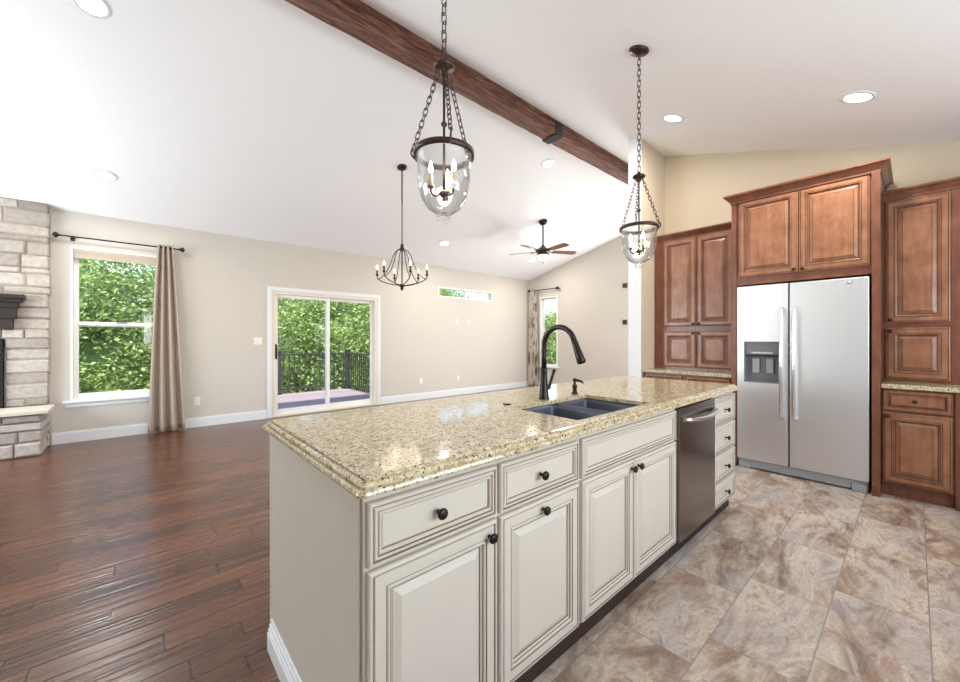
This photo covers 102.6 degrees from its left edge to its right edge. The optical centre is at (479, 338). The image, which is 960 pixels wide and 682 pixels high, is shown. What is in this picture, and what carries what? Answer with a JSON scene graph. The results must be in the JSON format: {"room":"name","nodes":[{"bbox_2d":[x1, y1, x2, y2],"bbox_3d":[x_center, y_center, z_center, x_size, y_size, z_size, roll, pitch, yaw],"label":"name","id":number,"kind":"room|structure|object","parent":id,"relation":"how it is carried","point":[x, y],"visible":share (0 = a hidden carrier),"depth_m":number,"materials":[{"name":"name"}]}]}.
{"room":"kitchen","nodes":[
{"label":"kitchen","id":0,"kind":"room"},
{"bbox_2d":[0,386,531,681],"bbox_3d":[-0.978,1.290,4.694,11.060,0.060,5.525,0,0,-42],"label":"floor","id":1,"kind":"structure","parent":0,"point":[140,557],"depth_m":2.17,"materials":[{"name":"brown wood"}]},
{"bbox_2d":[0,197,54,459],"bbox_3d":[-5.666,-0.152,3.657,2.165,2.824,0.558,0,0,-42],"label":"fireplace","id":2,"kind":"object","parent":1,"relation":"on","point":[25,248],"visible":1,"depth_m":4.33,"materials":[{"name":"stone"}]},
{"bbox_2d":[0,293,25,329],"bbox_3d":[-5.786,-0.292,3.664,1.895,0.385,0.158,0,0,-42],"label":"mantel shelf","id":3,"kind":"object","parent":2,"relation":"attached to","point":[12,305],"depth_m":4.23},
{"bbox_2d":[48,208,529,444],"bbox_3d":[-2.704,-0.140,6.756,10.910,2.840,0.150,0,0,-42],"label":"wall","id":4,"kind":"structure","parent":0,"point":[222,281],"depth_m":5.98,"materials":[{"name":"paint"}]},
{"bbox_2d":[63,247,156,407],"bbox_3d":[-4.662,-0.137,4.978,0.990,1.945,0.175,0,0,-42],"label":"window","id":5,"kind":"structure","parent":4,"relation":"in","point":[77,399],"depth_m":4.75,"materials":[{"name":"white plastic"}]},
{"bbox_2d":[73,249,155,265],"bbox_3d":[-4.647,-1.035,4.960,0.820,0.101,0.030,0,0,-42],"label":"window shade","id":6,"kind":"object","parent":5,"relation":"attached to","point":[82,254],"visible":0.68,"depth_m":4.92,"materials":[{"name":"beige fabric"}]},
{"bbox_2d":[52,231,184,251],"bbox_3d":[-4.564,-1.221,4.935,1.240,0.073,0.133,0,0,-42],"label":"curtain rod","id":7,"kind":"object","parent":4,"relation":"attached to","point":[55,234],"visible":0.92,"depth_m":4.78,"materials":[{"name":"brown metal"}]},
{"bbox_2d":[148,244,184,433],"bbox_3d":[-4.225,-0.003,5.193,0.393,2.503,0.097,0,0,-42],"label":"curtain","id":8,"kind":"object","parent":7,"relation":"hanging from","point":[166,398],"visible":1,"depth_m":5.18,"materials":[{"name":"beige fabric"}]},
{"bbox_2d":[194,397,199,404],"bbox_3d":[-4.028,0.890,5.477,0.070,0.115,0.009,0,0,-42],"label":"wall outlet","id":9,"kind":"object","parent":4,"relation":"attached to","point":[196,399],"visible":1,"depth_m":5.47,"materials":[{"name":"white plastic"}]},
{"bbox_2d":[254,337,261,344],"bbox_3d":[-3.451,0.038,5.986,0.115,0.115,0.011,0,0,-42],"label":"light switch","id":10,"kind":"object","parent":4,"relation":"attached to","point":[257,340],"visible":1,"depth_m":5.98,"materials":[{"name":"white plastic"}]},
{"bbox_2d":[52,381,527,444],"bbox_3d":[-1.872,1.193,7.381,8.535,0.135,0.016,0,0,-42],"label":"baseboard","id":11,"kind":"structure","parent":4,"relation":"attached to","point":[127,430],"depth_m":5.62,"materials":[{"name":"white paint"}]},
{"bbox_2d":[267,286,380,417],"bbox_3d":[-2.675,0.218,6.762,1.940,2.085,0.179,0,0,-42],"label":"door","id":12,"kind":"structure","parent":4,"relation":"in","point":[273,293],"depth_m":6.71,"materials":[{"name":"white paint"}]},
{"bbox_2d":[438,287,491,300],"bbox_3d":[-0.337,-1.005,8.827,1.600,0.220,0.126,0,0,-42],"label":"window","id":13,"kind":"structure","parent":4,"relation":"in","point":[445,288],"depth_m":8.81,"materials":[{"name":"white plastic"}]},
{"bbox_2d":[0,0,959,280],"bbox_3d":[0.149,-1.865,3.421,11.660,1.809,9.825,0,0,-42],"label":"ceiling","id":14,"kind":"structure","parent":0,"point":[266,120],"depth_m":3.50,"materials":[{"name":"paint"}]},
{"bbox_2d":[72,0,111,18],"bbox_3d":[-2.700,-2.323,2.672,0.208,0.058,0.201,0,0,-42],"label":"recessed light","id":15,"kind":"object","parent":14,"relation":"in","point":[100,9],"visible":1,"depth_m":2.69,"materials":[{"name":"white paint"}]},
{"bbox_2d":[92,169,117,181],"bbox_3d":[-4.095,-1.778,4.201,0.208,0.058,0.201,0,0,-42],"label":"recessed light","id":16,"kind":"object","parent":14,"relation":"in","point":[104,175],"visible":1,"depth_m":4.19,"materials":[{"name":"white paint"}]},
{"bbox_2d":[376,164,427,290],"bbox_3d":[-0.993,-1.403,4.899,0.647,1.595,0.664,0,0,-42],"label":"chandelier","id":17,"kind":"object","parent":14,"relation":"hanging from","point":[401,167],"visible":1,"depth_m":4.89,"materials":[{"name":"brown metal"}]},
{"bbox_2d":[410,0,474,223],"bbox_3d":[-0.144,-1.307,1.635,0.272,1.641,0.287,0,0,-20],"label":"pendant light","id":18,"kind":"object","parent":14,"relation":"hanging from","point":[443,66],"visible":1,"depth_m":1.64,"materials":[{"name":"brown metal"}]},
{"bbox_2d":[439,241,449,245],"bbox_3d":[-0.671,-1.782,7.213,0.208,0.058,0.201,0,0,-42],"label":"recessed light","id":19,"kind":"object","parent":14,"relation":"in","point":[442,243],"visible":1,"depth_m":7.20,"materials":[{"name":"white paint"}]},
{"bbox_2d":[285,0,627,184],"bbox_3d":[0.560,-2.485,4.308,8.950,0.230,0.220,0,0,-42],"label":"ceiling beam","id":20,"kind":"structure","parent":14,"relation":"attached to","point":[355,18],"depth_m":3.53,"materials":[{"name":"brown wood"}]},
{"bbox_2d":[509,219,575,262],"bbox_3d":[1.134,-1.765,6.978,1.217,0.791,1.232,0,0,-42],"label":"ceiling fan","id":21,"kind":"object","parent":14,"relation":"hanging from","point":[543,255],"visible":1,"depth_m":6.94,"materials":[{"name":"brown wood"}]},
{"bbox_2d":[541,159,554,168],"bbox_3d":[0.946,-2.431,5.350,0.208,0.058,0.201,0,0,-42],"label":"recessed light","id":22,"kind":"object","parent":14,"relation":"in","point":[547,163],"visible":1,"depth_m":5.34,"materials":[{"name":"white paint"}]},
{"bbox_2d":[619,45,660,267],"bbox_3d":[1.148,-1.319,2.813,0.291,1.617,0.296,0,0,-42],"label":"pendant light","id":23,"kind":"object","parent":14,"relation":"hanging from","point":[638,51],"visible":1,"depth_m":2.80,"materials":[{"name":"brown metal"}]},
{"bbox_2d":[662,114,683,122],"bbox_3d":[1.911,-2.181,3.809,0.208,0.065,0.199,0,0,-42],"label":"recessed light","id":24,"kind":"object","parent":14,"relation":"in","point":[673,118],"visible":1,"depth_m":3.80,"materials":[{"name":"white paint"}]},
{"bbox_2d":[840,91,876,103],"bbox_3d":[2.797,-1.785,2.847,0.208,0.065,0.199,0,0,-42],"label":"recessed light","id":25,"kind":"object","parent":14,"relation":"in","point":[854,97],"visible":1,"depth_m":2.84,"materials":[{"name":"white paint"}]},
{"bbox_2d":[530,234,627,383],"bbox_3d":[2.912,-0.645,8.530,0.150,3.850,4.640,0,0,-42],"label":"wall","id":26,"kind":"structure","parent":0,"point":[592,299],"depth_m":8.80,"materials":[{"name":"paint"}]},
{"bbox_2d":[528,287,558,291],"bbox_3d":[1.622,-1.240,9.785,0.112,0.060,0.960,0,0,-42],"label":"curtain rod","id":27,"kind":"object","parent":26,"relation":"attached to","point":[556,287],"visible":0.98,"depth_m":9.71,"materials":[{"name":"brown metal"}]},
{"bbox_2d":[528,289,537,386],"bbox_3d":[1.397,-0.011,9.999,0.088,2.518,0.323,0,0,-42],"label":"curtain","id":28,"kind":"object","parent":27,"relation":"hanging from","point":[533,338],"visible":0.99,"depth_m":10.00,"materials":[{"name":"fabric"}]},
{"bbox_2d":[538,296,558,367],"bbox_3d":[1.765,-0.162,9.765,0.170,1.795,0.660,0,0,-42],"label":"window","id":29,"kind":"structure","parent":26,"relation":"in","point":[542,299],"depth_m":9.85,"materials":[{"name":"white plastic"}]},
{"bbox_2d":[641,139,664,376],"bbox_3d":[3.097,-0.558,5.698,3.328,3.677,0.155,0,0,-42],"label":"wall partition","id":30,"kind":"structure","parent":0,"point":[652,161],"depth_m":4.68,"materials":[{"name":"beige paint"}]},
{"bbox_2d":[628,139,640,376],"bbox_3d":[1.847,-0.569,4.591,0.012,3.657,0.155,0,0,-42],"label":"trim","id":31,"kind":"structure","parent":30,"relation":"attached to","point":[634,274],"depth_m":4.60,"materials":[{"name":"white paint"}]},
{"bbox_2d":[532,464,959,681],"bbox_3d":[1.024,1.290,0.406,8.370,0.060,3.550,0,0,-42],"label":"floor tile","id":32,"kind":"structure","parent":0,"point":[797,579],"depth_m":1.85,"materials":[{"name":"tile"}]},
{"bbox_2d":[267,435,497,681],"bbox_3d":[-0.409,0.820,1.404,0.478,0.880,0.934,0,0,-42],"label":"base cabinet","id":33,"kind":"object","parent":32,"relation":"on","point":[400,585],"visible":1,"depth_m":1.11,"materials":[{"name":"beige paint"}]},
{"bbox_2d":[494,437,578,681],"bbox_3d":[-0.055,0.820,1.715,0.462,0.880,0.930,0,0,-42],"label":"base cabinet","id":34,"kind":"object","parent":32,"relation":"on","point":[537,517],"visible":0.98,"depth_m":1.37,"materials":[{"name":"beige paint"}]},
{"bbox_2d":[572,409,675,645],"bbox_3d":[0.473,0.820,2.183,0.948,0.880,0.930,0,0,-42],"label":"base cabinet","id":35,"kind":"object","parent":32,"relation":"on","point":[627,481],"visible":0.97,"depth_m":1.78,"materials":[{"name":"beige paint"}]},
{"bbox_2d":[644,372,730,383],"bbox_3d":[2.452,0.828,4.405,0.624,0.864,0.916,0,0,-42],"label":"base cabinet","id":36,"kind":"object","parent":32,"relation":"on","point":[646,374],"visible":0.09,"depth_m":4.18,"materials":[{"name":"brown wood"}]},
{"bbox_2d":[642,368,730,377],"bbox_3d":[2.448,0.377,4.402,0.633,0.036,0.918,0,0,-42],"label":"countertop","id":37,"kind":"structure","parent":36,"relation":"on","point":[724,374],"depth_m":4.20,"materials":[{"name":"stone"}]},
{"bbox_2d":[653,222,730,371],"bbox_3d":[2.556,-0.444,4.494,0.349,1.606,0.911,0,0,-42],"label":"tall cabinet","id":38,"kind":"object","parent":37,"relation":"on","point":[693,266],"visible":0.94,"depth_m":4.40,"materials":[{"name":"brown wood"}]},
{"bbox_2d":[670,398,718,557],"bbox_3d":[1.101,0.821,2.644,0.600,0.878,0.871,0,0,-42],"label":"dishwasher","id":39,"kind":"object","parent":32,"relation":"on","point":[695,422],"visible":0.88,"depth_m":2.32,"materials":[{"name":"silver metal"}]},
{"bbox_2d":[707,392,734,523],"bbox_3d":[1.450,0.820,3.048,0.457,0.880,0.930,0,0,-42],"label":"base cabinet","id":40,"kind":"object","parent":32,"relation":"on","point":[725,403],"visible":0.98,"depth_m":2.72,"materials":[{"name":"beige paint"}]},
{"bbox_2d":[262,376,739,498],"bbox_3d":[0.509,0.360,2.237,2.962,0.040,0.969,0,0,-42],"label":"countertop","id":41,"kind":"structure","parent":40,"relation":"on","point":[369,452],"depth_m":1.47,"materials":[{"name":"stone"}]},
{"bbox_2d":[539,324,585,399],"bbox_3d":[0.456,0.131,2.095,0.106,0.417,0.298,0,0,-42],"label":"faucet","id":42,"kind":"object","parent":41,"relation":"on","point":[544,386],"visible":1,"depth_m":2.15,"materials":[{"name":"brown metal"}]},
{"bbox_2d":[571,378,583,393],"bbox_3d":[0.596,0.291,2.352,0.042,0.096,0.081,0,0,-42],"label":"soap dispenser","id":43,"kind":"object","parent":41,"relation":"on","point":[574,386],"visible":1,"depth_m":2.35,"materials":[{"name":"brown metal"}]},
{"bbox_2d":[521,398,638,419],"bbox_3d":[0.522,0.472,1.971,0.691,0.220,0.422,0,0,-42],"label":"sink","id":44,"kind":"object","parent":41,"relation":"in","point":[578,409],"visible":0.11,"depth_m":2.10,"materials":[{"name":"grey"}]},
{"bbox_2d":[737,276,871,492],"bbox_3d":[3.057,0.377,3.643,0.708,1.763,0.918,0,0,-42],"label":"refrigerator","id":45,"kind":"object","parent":32,"relation":"on","point":[804,349],"visible":0.99,"depth_m":3.40,"materials":[{"name":"grey metal"}]},
{"bbox_2d":[723,157,893,496],"bbox_3d":[3.068,-0.077,3.646,0.708,2.674,1.143,0,0,-42],"label":"tall cabinet","id":46,"kind":"object","parent":32,"relation":"on","point":[828,225],"visible":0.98,"depth_m":3.34,"materials":[{"name":"brown wood"}]},
{"bbox_2d":[881,388,959,511],"bbox_3d":[3.800,0.828,2.882,0.624,0.864,1.077,0,0,-42],"label":"base cabinet","id":47,"kind":"object","parent":32,"relation":"on","point":[920,430],"visible":1,"depth_m":2.94,"materials":[{"name":"brown wood"}]},
{"bbox_2d":[881,380,959,392],"bbox_3d":[3.797,0.377,2.880,0.633,0.036,1.078,0,0,-42],"label":"countertop","id":48,"kind":"structure","parent":47,"relation":"on","point":[952,388],"depth_m":2.95,"materials":[{"name":"stone"}]},
{"bbox_2d":[883,176,959,384],"bbox_3d":[3.903,-0.444,2.974,0.349,1.606,1.077,0,0,-42],"label":"tall cabinet","id":49,"kind":"object","parent":48,"relation":"on","point":[921,222],"visible":1,"depth_m":3.12,"materials":[{"name":"brown wood"}]},
{"bbox_2d":[665,141,959,233],"bbox_3d":[3.807,-0.535,3.462,0.150,3.630,4.135,0,0,-42],"label":"wall","id":50,"kind":"structure","parent":0,"point":[696,186],"depth_m":4.20,"materials":[{"name":"beige paint"}]},
{"label":"outside","id":51,"kind":"structure","parent":0,"visible":0},
{"bbox_3d":[-16.670,3.860,30.136,75.000,0.200,52.775,0,0,-42],"label":"ground","id":52,"kind":"structure","parent":51,"visible":0},
{"bbox_2d":[79,258,155,392],"bbox_3d":[-9.054,0.601,9.332,5.244,6.323,5.551,0,0,-24],"label":"tree","id":53,"kind":"object","parent":52,"relation":"on","point":[110,358],"visible":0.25,"depth_m":8.45,"materials":[{"name":"green plant"}]},
{"bbox_2d":[140,266,289,312],"bbox_3d":[-10.440,-0.642,15.578,5.621,8.814,5.269,0,0,11],"label":"tree","id":54,"kind":"object","parent":52,"relation":"on","point":[153,266],"visible":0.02,"depth_m":15.98,"materials":[{"name":"green plant"}]},
{"bbox_2d":[278,298,301,342],"bbox_3d":[-12.305,-0.806,21.571,5.478,9.144,5.402,0,0,-26],"label":"tree","id":55,"kind":"object","parent":52,"relation":"on","point":[278,298],"visible":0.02,"depth_m":21.33,"materials":[{"name":"green plant"}]},
{"bbox_2d":[278,298,369,393],"bbox_3d":[-4.935,0.716,13.110,5.269,6.130,5.621,0,0,4],"label":"tree","id":56,"kind":"object","parent":52,"relation":"on","point":[346,331],"visible":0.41,"depth_m":11.95,"materials":[{"name":"green plant"}]},
{"bbox_2d":[278,388,369,408],"bbox_3d":[-3.780,2.533,7.903,3.420,2.455,2.955,0,0,-42],"label":"deck","id":57,"kind":"object","parent":52,"relation":"on","point":[299,399],"visible":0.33,"depth_m":8.52,"materials":[{"name":"grey wood"}]},
{"bbox_2d":[278,349,369,394],"bbox_3d":[-3.755,0.795,7.882,3.400,1.020,2.910,0,0,-42],"label":"deck railing","id":58,"kind":"object","parent":57,"relation":"on","point":[347,352],"visible":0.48,"depth_m":9.39,"materials":[{"name":"paint"}]},
{"bbox_2d":[297,302,369,353],"bbox_3d":[-6.248,-0.248,19.329,5.244,8.025,5.551,0,0,34],"label":"tree","id":59,"kind":"object","parent":52,"relation":"on","point":[320,302],"visible":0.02,"depth_m":18.04,"materials":[{"name":"green plant"}]},
{"bbox_2d":[439,289,473,298],"bbox_3d":[-1.980,0.157,22.939,5.269,7.213,5.621,0,0,-38],"label":"tree","id":60,"kind":"object","parent":52,"relation":"on","point":[442,292],"visible":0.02,"depth_m":22.23,"materials":[{"name":"green plant"}]},
{"bbox_2d":[544,304,555,363],"bbox_3d":[2.888,1.719,16.179,5.402,6.394,5.478,0,0,18],"label":"tree","id":61,"kind":"object","parent":52,"relation":"on","point":[551,342],"visible":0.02,"depth_m":14.96,"materials":[{"name":"green plant"}]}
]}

